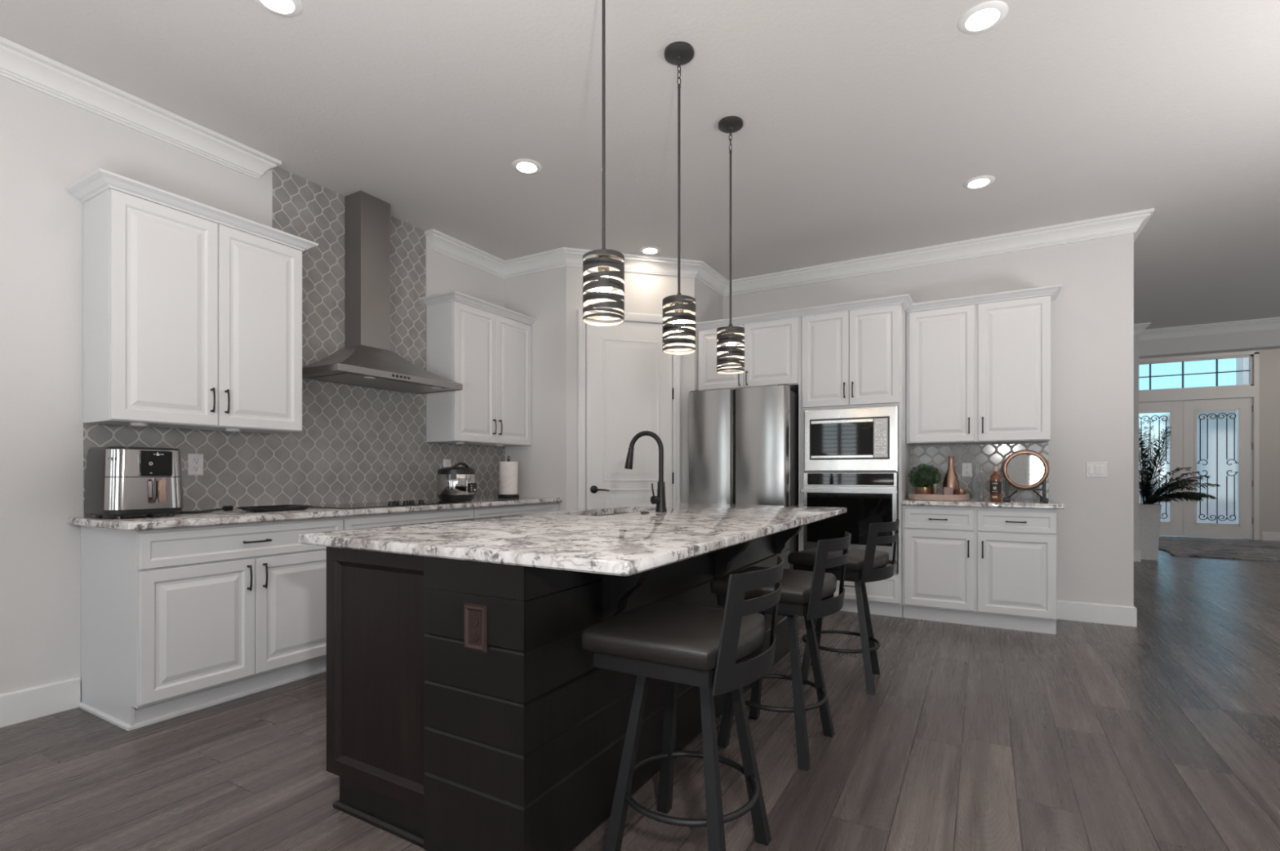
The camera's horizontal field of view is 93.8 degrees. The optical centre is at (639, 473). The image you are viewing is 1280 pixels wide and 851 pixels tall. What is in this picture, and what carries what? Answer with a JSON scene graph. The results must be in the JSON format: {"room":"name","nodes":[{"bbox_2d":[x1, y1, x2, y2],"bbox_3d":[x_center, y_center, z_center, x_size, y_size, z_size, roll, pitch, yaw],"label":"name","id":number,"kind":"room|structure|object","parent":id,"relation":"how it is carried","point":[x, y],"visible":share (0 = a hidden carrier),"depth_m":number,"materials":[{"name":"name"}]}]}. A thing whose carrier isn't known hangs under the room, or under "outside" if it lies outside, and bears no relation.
{"room":"kitchen","nodes":[
{"label":"kitchen","id":0,"kind":"room"},
{"bbox_2d":[0,75,505,694],"bbox_3d":[-3.534,-0.383,1.555,0.128,3.012,9.050,0,0,30],"label":"wall","id":1,"kind":"structure","parent":0,"point":[48,144],"depth_m":3.00,"materials":[{"name":"white paint"}]},
{"bbox_2d":[0,676,80,728],"bbox_3d":[-4.176,1.052,0.306,0.016,0.143,5.945,0,0,30],"label":"baseboard","id":2,"kind":"structure","parent":1,"relation":"attached to","point":[42,700],"depth_m":2.76,"materials":[{"name":"white wood"}]},
{"bbox_2d":[0,36,281,179],"bbox_3d":[-3.940,-1.825,0.693,0.160,0.125,6.850,0,0,30],"label":"trim","id":3,"kind":"structure","parent":1,"relation":"attached to","point":[20,64],"depth_m":3.00,"materials":[{"name":"white wood"}]},
{"bbox_2d":[66,168,318,433],"bbox_3d":[-2.308,-0.799,3.190,0.371,1.112,1.014,0,0,30],"label":"upper cabinet","id":4,"kind":"object","parent":1,"relation":"attached to","point":[190,322],"visible":1,"depth_m":2.99,"materials":[{"name":"white wood"}]},
{"bbox_2d":[129,422,147,426],"bbox_3d":[-2.437,-0.236,2.914,0.068,0.014,0.068,0,0,30],"label":"puck light","id":5,"kind":"object","parent":4,"relation":"attached to","point":[135,424],"visible":1,"depth_m":2.89,"materials":[{"name":"white plastic"}]},
{"bbox_2d":[225,428,239,431],"bbox_3d":[-2.228,-0.236,3.279,0.068,0.014,0.068,0,0,30],"label":"puck light","id":6,"kind":"object","parent":4,"relation":"attached to","point":[226,429],"visible":1,"depth_m":3.26,"materials":[{"name":"white plastic"}]},
{"bbox_2d":[187,453,203,475],"bbox_3d":[-2.450,-0.048,3.308,0.009,0.118,0.075,0,0,30],"label":"wall outlet","id":7,"kind":"object","parent":1,"relation":"attached to","point":[195,461],"visible":1,"depth_m":3.30,"materials":[{"name":"white plastic"}]},
{"bbox_2d":[192,457,199,463],"bbox_3d":[-2.448,-0.069,3.306,0.003,0.034,0.034,0,0,30],"label":"receptacle","id":8,"kind":"object","parent":7,"relation":"attached to","point":[195,460],"depth_m":3.31,"materials":[{"name":"white plastic"}]},
{"bbox_2d":[192,465,199,471],"bbox_3d":[-2.448,-0.027,3.306,0.003,0.034,0.034,0,0,30],"label":"receptacle","id":9,"kind":"object","parent":7,"relation":"attached to","point":[195,468],"depth_m":3.31,"materials":[{"name":"white plastic"}]},
{"bbox_2d":[302,191,462,394],"bbox_3d":[-1.741,-1.244,4.054,0.494,1.284,0.970,0,0,30],"label":"range hood","id":10,"kind":"object","parent":1,"relation":"attached to","point":[366,360],"visible":0.99,"depth_m":4.05,"materials":[{"name":"silver metal"}]},
{"bbox_2d":[443,459,450,467],"bbox_3d":[-1.561,-0.056,4.859,0.009,0.118,0.075,0,0,30],"label":"wall outlet","id":11,"kind":"object","parent":1,"relation":"attached to","point":[446,463],"visible":0.52,"depth_m":4.85,"materials":[{"name":"white plastic"}]},
{"bbox_2d":[419,290,536,446],"bbox_3d":[-1.303,-0.799,4.943,0.371,1.112,0.948,0,0,30],"label":"upper cabinet","id":12,"kind":"object","parent":1,"relation":"attached to","point":[486,353],"visible":1,"depth_m":4.74,"materials":[{"name":"white wood"}]},
{"bbox_2d":[504,266,722,511],"bbox_3d":[-0.218,-0.383,5.821,1.640,3.012,1.650,0,0,30],"label":"wall","id":13,"kind":"structure","parent":0,"point":[548,467],"depth_m":5.24,"materials":[{"name":"white paint"}]},
{"bbox_2d":[577,309,679,509],"bbox_3d":[-0.080,-0.140,5.216,0.925,2.525,0.073,0,0,-15],"label":"door","id":14,"kind":"structure","parent":13,"relation":"in","point":[624,373],"depth_m":5.21,"materials":[{"name":"white wood"}]},
{"bbox_2d":[424,208,1154,335],"bbox_3d":[2.790,-1.825,5.437,9.000,0.125,2.808,0,0,-20],"label":"trim","id":15,"kind":"structure","parent":13,"relation":"attached to","point":[1134,222],"depth_m":5.11,"materials":[{"name":"white wood"}]},
{"bbox_2d":[0,0,1279,329],"bbox_3d":[2.022,-1.939,1.886,9.440,0.100,15.150,0,0,30],"label":"ceiling","id":16,"kind":"structure","parent":0,"point":[865,122],"depth_m":3.10,"materials":[{"name":"white paint"}]},
{"bbox_2d":[254,0,302,17],"bbox_3d":[-1.448,-1.885,2.388,0.184,0.009,0.184,0,0,30],"label":"recessed light","id":17,"kind":"object","parent":16,"relation":"in","point":[285,8],"visible":1,"depth_m":2.42,"materials":[{"name":"white plastic"}]},
{"bbox_2d":[511,158,542,174],"bbox_3d":[-0.697,-1.885,3.688,0.184,0.009,0.184,0,0,30],"label":"recessed light","id":18,"kind":"object","parent":16,"relation":"in","point":[527,166],"visible":1,"depth_m":3.68,"materials":[{"name":"white"}]},
{"bbox_2d":[582,0,624,326],"bbox_3d":[-0.131,-1.217,2.152,0.149,1.344,0.149,0,0,30],"label":"pendant light","id":19,"kind":"object","parent":16,"relation":"hanging from","point":[610,273],"visible":1,"depth_m":2.12,"materials":[{"name":"metal"}]},
{"bbox_2d":[595,255,612,293],"bbox_3d":[-0.131,-0.706,2.152,0.060,0.139,0.060,0,0,30],"label":"bulb","id":20,"kind":"object","parent":19,"relation":"attached to","point":[599,268],"depth_m":2.13,"materials":[{"name":"beige"}]},
{"bbox_2d":[639,246,661,254],"bbox_3d":[0.086,-1.885,5.073,0.184,0.009,0.184,0,0,30],"label":"recessed light","id":21,"kind":"object","parent":16,"relation":"in","point":[646,250],"visible":1,"depth_m":5.06,"materials":[{"name":"white"}]},
{"bbox_2d":[662,41,695,355],"bbox_3d":[0.175,-1.217,2.685,0.149,1.344,0.149,0,0,-6],"label":"pendant light","id":22,"kind":"object","parent":16,"relation":"hanging from","point":[682,322],"visible":1,"depth_m":2.67,"materials":[{"name":"metal"}]},
{"bbox_2d":[672,302,685,331],"bbox_3d":[0.175,-0.706,2.685,0.060,0.139,0.060,0,0,30],"label":"bulb","id":23,"kind":"object","parent":22,"relation":"attached to","point":[675,304],"depth_m":2.67,"materials":[{"name":"beige glass"}]},
{"bbox_2d":[716,115,744,373],"bbox_3d":[0.488,-1.217,3.232,0.149,1.344,0.149,0,0,-25],"label":"pendant light","id":24,"kind":"object","parent":16,"relation":"hanging from","point":[731,335],"visible":1,"depth_m":3.19,"materials":[{"name":"metal"}]},
{"bbox_2d":[725,328,735,352],"bbox_3d":[0.488,-0.706,3.232,0.060,0.139,0.060,0,0,30],"label":"bulb","id":25,"kind":"object","parent":24,"relation":"attached to","point":[731,344],"depth_m":3.21,"materials":[{"name":"beige glass"}]},
{"bbox_2d":[962,175,995,189],"bbox_3d":[2.198,-1.885,3.888,0.184,0.009,0.184,0,0,30],"label":"recessed light","id":26,"kind":"object","parent":16,"relation":"in","point":[982,181],"visible":1,"depth_m":3.88,"materials":[{"name":"white plastic"}]},
{"bbox_2d":[957,0,1008,34],"bbox_3d":[1.420,-1.885,2.485,0.184,0.009,0.184,0,0,30],"label":"recessed light","id":27,"kind":"object","parent":16,"relation":"in","point":[983,17],"visible":1,"depth_m":2.48,"materials":[{"name":"white plastic"}]},
{"bbox_2d":[0,535,1279,850],"bbox_3d":[2.967,1.163,3.535,9.440,0.080,19.050,0,0,30],"label":"floor","id":28,"kind":"structure","parent":0,"point":[1162,733],"depth_m":2.38,"materials":[{"name":"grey wood"}]},
{"bbox_2d":[78,516,342,731],"bbox_3d":[-2.180,0.684,3.138,0.660,0.878,0.967,0,0,30],"label":"base cabinet","id":29,"kind":"object","parent":28,"relation":"on","point":[175,622],"visible":0.97,"depth_m":2.82,"materials":[{"name":"white wood"}]},
{"bbox_2d":[342,507,473,529],"bbox_3d":[-1.688,0.684,3.995,0.660,0.878,1.004,0,0,30],"label":"base cabinet","id":30,"kind":"object","parent":28,"relation":"on","point":[349,522],"visible":0.06,"depth_m":3.77,"materials":[{"name":"white wood"}]},
{"bbox_2d":[472,502,558,518],"bbox_3d":[-1.193,0.684,4.859,0.660,0.878,0.981,0,0,30],"label":"base cabinet","id":31,"kind":"object","parent":28,"relation":"on","point":[495,511],"visible":0.02,"depth_m":4.65,"materials":[{"name":"white wood"}]},
{"bbox_2d":[67,497,562,531],"bbox_3d":[-1.693,0.226,3.985,0.662,0.034,2.998,0,0,30],"label":"countertop","id":32,"kind":"structure","parent":31,"relation":"on","point":[138,522],"depth_m":3.07,"materials":[{"name":"stone"}]},
{"bbox_2d":[84,446,233,519],"bbox_3d":[-2.318,0.043,2.992,0.386,0.332,0.618,0,0,30],"label":"air fryer","id":33,"kind":"object","parent":32,"relation":"on","point":[121,481],"visible":1,"depth_m":2.76,"materials":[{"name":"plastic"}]},
{"bbox_2d":[104,477,184,510],"bbox_3d":[-2.280,0.092,2.792,0.119,0.146,0.309,0,0,30],"label":"basket","id":34,"kind":"object","parent":33,"relation":"on","point":[120,493],"depth_m":2.77,"materials":[{"name":"silver metal"}]},
{"bbox_2d":[235,504,313,511],"bbox_3d":[-2.043,0.197,3.360,0.230,0.024,0.315,0,0,30],"label":"serving tray","id":35,"kind":"object","parent":32,"relation":"on","point":[290,507],"visible":0.99,"depth_m":3.33,"materials":[{"name":"black plastic"}]},
{"bbox_2d":[311,499,465,509],"bbox_3d":[-1.690,0.193,3.996,0.520,0.032,0.920,0,0,30],"label":"cooktop","id":36,"kind":"object","parent":32,"relation":"in","point":[406,503],"visible":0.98,"depth_m":3.86,"materials":[{"name":"black glass"}]},
{"bbox_2d":[437,462,476,501],"bbox_3d":[-1.393,0.062,4.564,0.291,0.293,0.280,0,0,30],"label":"rice cooker","id":37,"kind":"object","parent":32,"relation":"on","point":[455,483],"visible":0.98,"depth_m":4.45,"materials":[{"name":"silver plastic"}]},
{"bbox_2d":[497,456,519,498],"bbox_3d":[-1.120,0.030,5.111,0.180,0.358,0.180,0,0,30],"label":"paper towel holder","id":38,"kind":"object","parent":32,"relation":"on","point":[501,496],"visible":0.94,"depth_m":5.04,"materials":[{"name":"black metal"}]},
{"bbox_2d":[499,462,518,494],"bbox_3d":[-1.120,0.040,5.111,0.156,0.278,0.156,0,0,30],"label":"paper towel roll","id":39,"kind":"object","parent":38,"relation":"on","point":[508,471],"visible":1,"depth_m":5.04,"materials":[{"name":"white paper"}]},
{"bbox_2d":[326,512,803,850],"bbox_3d":[0.006,0.683,2.870,1.052,0.879,2.527,0,0,30],"label":"kitchen island","id":40,"kind":"object","parent":28,"relation":"on","point":[434,743],"visible":0.64,"depth_m":1.82,"materials":[{"name":"brown wood"}]},
{"bbox_2d":[464,603,487,653],"bbox_3d":[-0.463,0.433,1.677,0.084,0.130,0.010,0,0,30],"label":"wall outlet","id":41,"kind":"object","parent":40,"relation":"attached to","point":[475,615],"visible":1,"depth_m":1.67,"materials":[{"name":"brown plastic"}]},
{"bbox_2d":[469,613,479,626],"bbox_3d":[-0.464,0.410,1.675,0.034,0.034,0.003,0,0,30],"label":"receptacle","id":42,"kind":"object","parent":41,"relation":"attached to","point":[473,618],"depth_m":1.67,"materials":[{"name":"black plastic"}]},
{"bbox_2d":[469,630,479,642],"bbox_3d":[-0.464,0.456,1.675,0.034,0.034,0.003,0,0,30],"label":"receptacle","id":43,"kind":"object","parent":41,"relation":"attached to","point":[473,634],"depth_m":1.67,"materials":[{"name":"black plastic"}]},
{"bbox_2d":[297,502,846,576],"bbox_3d":[0.043,0.226,2.868,1.332,0.034,2.614,0,0,30],"label":"island countertop","id":44,"kind":"structure","parent":40,"relation":"on","point":[580,540],"depth_m":2.03,"materials":[{"name":"stone"}]},
{"bbox_2d":[600,512,630,515],"bbox_3d":[-0.123,0.333,3.329,0.327,0.180,0.820,0,0,30],"label":"sink","id":45,"kind":"object","parent":44,"relation":"in","point":[623,513],"visible":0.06,"depth_m":3.61,"materials":[{"name":"metal"}]},
{"bbox_2d":[640,511,649,514],"bbox_3d":[0.025,0.203,3.117,0.048,0.011,0.048,0,0,30],"label":"button","id":46,"kind":"object","parent":44,"relation":"on","point":[641,513],"visible":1,"depth_m":3.10,"materials":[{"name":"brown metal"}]},
{"bbox_2d":[624,431,666,512],"bbox_3d":[0.023,-0.012,3.288,0.259,0.443,0.088,0,0,30],"label":"faucet","id":47,"kind":"object","parent":44,"relation":"on","point":[660,500],"visible":1,"depth_m":3.24,"materials":[{"name":"black metal"}]},
{"bbox_2d":[580,555,784,850],"bbox_3d":[0.155,0.686,1.739,0.506,0.874,0.456,0,0,30],"label":"bar stool","id":48,"kind":"object","parent":28,"relation":"on","point":[717,651],"visible":1,"depth_m":1.62,"materials":[{"name":"metal"}]},
{"bbox_2d":[688,383,798,569],"bbox_3d":[0.997,0.202,5.355,0.880,1.842,0.870,0,0,30],"label":"refrigerator","id":49,"kind":"object","parent":28,"relation":"on","point":[743,443],"visible":0.62,"depth_m":4.97,"materials":[{"name":"metal"}]},
{"bbox_2d":[695,309,801,551],"bbox_3d":[1.068,-0.116,5.466,0.941,2.478,0.683,0,0,30],"label":"tall cabinet","id":50,"kind":"object","parent":28,"relation":"on","point":[772,350],"visible":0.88,"depth_m":5.15,"materials":[{"name":"white wood"}]},
{"bbox_2d":[710,531,851,771],"bbox_3d":[0.610,0.686,2.497,0.506,0.874,0.456,0,0,33],"label":"bar stool","id":51,"kind":"object","parent":28,"relation":"on","point":[810,595],"visible":0.72,"depth_m":2.35,"materials":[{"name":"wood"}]},
{"bbox_2d":[787,519,899,695],"bbox_3d":[1.124,0.686,3.261,0.523,0.874,0.461,0,0,40],"label":"bar stool","id":52,"kind":"object","parent":28,"relation":"on","point":[863,566],"visible":0.78,"depth_m":3.11,"materials":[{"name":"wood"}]},
{"bbox_2d":[799,293,913,617],"bbox_3d":[1.839,-0.116,5.024,0.834,2.478,0.683,0,0,30],"label":"tall cabinet","id":53,"kind":"object","parent":28,"relation":"on","point":[854,353],"visible":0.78,"depth_m":4.77,"materials":[{"name":"white wood"}]},
{"bbox_2d":[800,472,898,574],"bbox_3d":[1.784,0.385,4.985,0.729,0.785,0.610,0,0,30],"label":"oven","id":54,"kind":"object","parent":53,"relation":"in","point":[868,498],"visible":0.71,"depth_m":4.75,"materials":[{"name":"black glass"}]},
{"bbox_2d":[804,405,898,471],"bbox_3d":[1.774,-0.268,4.970,0.722,0.512,0.445,0,0,30],"label":"microwave","id":55,"kind":"object","parent":53,"relation":"in","point":[855,439],"visible":0.99,"depth_m":4.77,"materials":[{"name":"silver metal"}]},
{"bbox_2d":[902,505,1057,635],"bbox_3d":[2.583,0.684,4.611,0.983,0.878,0.660,0,0,30],"label":"base cabinet","id":56,"kind":"object","parent":28,"relation":"on","point":[991,567],"visible":0.98,"depth_m":4.34,"materials":[{"name":"white wood"}]},
{"bbox_2d":[901,498,1064,509],"bbox_3d":[2.600,0.226,4.602,1.022,0.034,0.658,0,0,30],"label":"countertop","id":57,"kind":"structure","parent":56,"relation":"on","point":[1019,504],"depth_m":4.33,"materials":[{"name":"stone"}]},
{"bbox_2d":[908,493,969,501],"bbox_3d":[2.344,0.185,4.710,0.430,0.048,0.430,0,0,30],"label":"serving tray","id":58,"kind":"object","parent":57,"relation":"on","point":[913,496],"visible":0.89,"depth_m":4.53,"materials":[{"name":"brown wood"}]},
{"bbox_2d":[907,463,941,494],"bbox_3d":[2.274,0.058,4.791,0.248,0.277,0.249,0,0,30],"label":"boxwood plant","id":59,"kind":"object","parent":58,"relation":"on","point":[925,477],"visible":0.93,"depth_m":4.74,"materials":[{"name":"green plant"}]},
{"bbox_2d":[933,484,937,494],"bbox_3d":[2.280,0.139,4.625,0.040,0.115,0.040,0,0,30],"label":"candle holder","id":60,"kind":"object","parent":58,"relation":"on","point":[935,486],"visible":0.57,"depth_m":4.62,"materials":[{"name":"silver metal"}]},
{"bbox_2d":[942,487,953,494],"bbox_3d":[2.360,0.153,4.585,0.070,0.088,0.068,0,0,30],"label":"candle cup","id":61,"kind":"object","parent":58,"relation":"on","point":[947,491],"visible":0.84,"depth_m":4.56,"materials":[{"name":"pink stone"}]},
{"bbox_2d":[942,456,959,494],"bbox_3d":[2.452,0.032,4.723,0.120,0.330,0.120,0,0,30],"label":"copper vase","id":62,"kind":"object","parent":58,"relation":"on","point":[950,480],"visible":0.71,"depth_m":4.69,"materials":[{"name":"brown metal"}]},
{"bbox_2d":[955,489,966,494],"bbox_3d":[2.480,0.161,4.632,0.078,0.072,0.078,0,0,30],"label":"dish","id":63,"kind":"object","parent":58,"relation":"on","point":[957,491],"visible":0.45,"depth_m":4.60,"materials":[{"name":"gold metal"}]},
{"bbox_2d":[971,465,983,501],"bbox_3d":[2.586,0.072,4.589,0.084,0.274,0.084,0,0,30],"label":"glass bottle","id":64,"kind":"object","parent":57,"relation":"on","point":[977,483],"visible":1,"depth_m":4.56,"materials":[{"name":"clear glass"}]},
{"bbox_2d":[990,466,1001,502],"bbox_3d":[2.632,0.078,4.435,0.073,0.262,0.074,0,0,30],"label":"bottle","id":65,"kind":"object","parent":57,"relation":"on","point":[995,479],"visible":1,"depth_m":4.41,"materials":[{"name":"orange glass"}]},
{"bbox_2d":[991,483,997,497],"bbox_3d":[2.610,0.126,4.409,0.035,0.109,0.004,0,0,40],"label":"label","id":66,"kind":"object","parent":65,"relation":"attached to","point":[994,486],"depth_m":4.41,"materials":[{"name":"black paper"}]},
{"bbox_2d":[1001,449,1049,502],"bbox_3d":[2.880,0.017,4.478,0.298,0.385,0.120,0,0,30],"label":"mirror","id":67,"kind":"object","parent":57,"relation":"on","point":[1024,469],"visible":1,"depth_m":4.47,"materials":[{"name":"orange metal"}]},
{"bbox_2d":[1138,420,1220,560],"bbox_3d":[6.813,0.215,7.605,0.814,1.815,0.962,0,0,25],"label":"potted palm","id":68,"kind":"object","parent":28,"relation":"on","point":[1149,513],"visible":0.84,"depth_m":7.74,"materials":[{"name":"plant"}]},
{"bbox_2d":[1158,539,1279,561],"bbox_3d":[8.870,1.114,8.666,2.318,0.018,2.632,0,0,30],"label":"rug","id":69,"kind":"object","parent":28,"relation":"on","point":[1265,552],"visible":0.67,"depth_m":8.68,"materials":[{"name":"fabric"}]},
{"bbox_2d":[722,233,1133,607],"bbox_3d":[2.261,-0.383,5.260,3.220,3.012,0.158,0,0,30],"label":"wall","id":70,"kind":"structure","parent":0,"point":[1092,311],"depth_m":4.57,"materials":[{"name":"white paint"}]},
{"bbox_2d":[961,462,972,477],"bbox_3d":[2.684,-0.028,4.921,0.075,0.118,0.009,0,0,30],"label":"wall outlet","id":71,"kind":"object","parent":70,"relation":"attached to","point":[966,468],"visible":1,"depth_m":4.92,"materials":[{"name":"white plastic"}]},
{"bbox_2d":[906,284,1062,444],"bbox_3d":[2.674,-0.799,4.718,1.035,1.112,0.384,0,0,30],"label":"upper cabinet","id":72,"kind":"object","parent":70,"relation":"attached to","point":[980,373],"visible":0.98,"depth_m":4.60,"materials":[{"name":"white wood"}]},
{"bbox_2d":[1085,462,1107,477],"bbox_3d":[3.432,-0.027,4.502,0.135,0.120,0.010,0,0,30],"label":"light switch","id":73,"kind":"object","parent":70,"relation":"attached to","point":[1093,469],"visible":1,"depth_m":4.50,"materials":[{"name":"white plastic"}]},
{"bbox_2d":[1133,334,1138,550],"bbox_3d":[5.144,-0.383,6.408,0.880,3.012,4.700,0,0,30],"label":"wall","id":74,"kind":"structure","parent":0,"point":[1135,337],"depth_m":7.63,"materials":[{"name":"white paint"}]},
{"bbox_2d":[1057,550,1141,626],"bbox_3d":[4.894,1.052,6.467,0.766,0.143,5.019,0,0,40],"label":"baseboard","id":75,"kind":"structure","parent":74,"relation":"attached to","point":[1122,615],"depth_m":4.50,"materials":[{"name":"white wood"}]},
{"bbox_2d":[1138,503,1161,560],"bbox_3d":[6.648,0.763,7.874,0.266,0.720,0.266,0,0,30],"label":"planter","id":76,"kind":"object","parent":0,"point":[1149,514],"depth_m":7.77,"materials":[{"name":"white ceramic"}]},
{"bbox_2d":[1138,328,1279,359],"bbox_3d":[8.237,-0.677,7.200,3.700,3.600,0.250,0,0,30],"label":"wall header","id":77,"kind":"structure","parent":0,"point":[1265,340],"depth_m":7.63,"materials":[{"name":"white paint"}]},
{"bbox_2d":[1138,317,1279,341],"bbox_3d":[8.159,-1.825,7.043,3.680,0.125,0.100,0,0,30],"label":"trim","id":78,"kind":"structure","parent":77,"relation":"attached to","point":[1272,323],"depth_m":7.58,"materials":[{"name":"white wood"}]},
{"bbox_2d":[1258,348,1279,540],"bbox_3d":[10.052,-0.677,10.367,3.940,3.600,0.150,0,0,30],"label":"wall","id":79,"kind":"structure","parent":0,"point":[1268,359],"depth_m":10.02,"materials":[{"name":"grey paint"}]},
{"bbox_2d":[1138,400,1182,536],"bbox_3d":[9.199,-0.085,10.799,0.894,2.395,0.098,0,0,30],"label":"door","id":80,"kind":"structure","parent":79,"relation":"in","point":[1165,414],"depth_m":10.69,"materials":[{"name":"white"}]},
{"bbox_2d":[1138,355,1253,391],"bbox_3d":[9.600,-1.742,10.597,1.788,0.530,0.060,0,0,30],"label":"window","id":81,"kind":"structure","parent":79,"relation":"in","point":[1251,357],"depth_m":10.43,"materials":[{"name":"white wood"}]},
{"bbox_2d":[1235,357,1248,385],"bbox_3d":[11.572,-0.752,11.340,0.330,4.050,0.350,0,0,30],"label":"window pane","id":82,"kind":"structure","parent":81,"relation":"attached to","point":[1242,363],"depth_m":11.28,"materials":[{"name":"glass"}]},
{"bbox_2d":[1138,350,1258,540],"bbox_3d":[9.597,-0.477,10.598,1.920,3.200,0.140,0,0,30],"label":"trim","id":83,"kind":"structure","parent":79,"relation":"attached to","point":[1242,392],"depth_m":10.21,"materials":[{"name":"white wood"}]},
{"bbox_2d":[1182,397,1253,539],"bbox_3d":[9.985,-0.085,10.348,0.910,2.395,0.098,0,0,30],"label":"door","id":84,"kind":"structure","parent":79,"relation":"in","point":[1218,433],"depth_m":10.35,"materials":[{"name":"white"}]},
{"bbox_2d":[1262,532,1279,541],"bbox_3d":[11.025,1.052,9.713,1.360,0.143,0.016,0,0,30],"label":"baseboard","id":85,"kind":"structure","parent":79,"relation":"attached to","point":[1271,536],"depth_m":9.99,"materials":[{"name":"white wood"}]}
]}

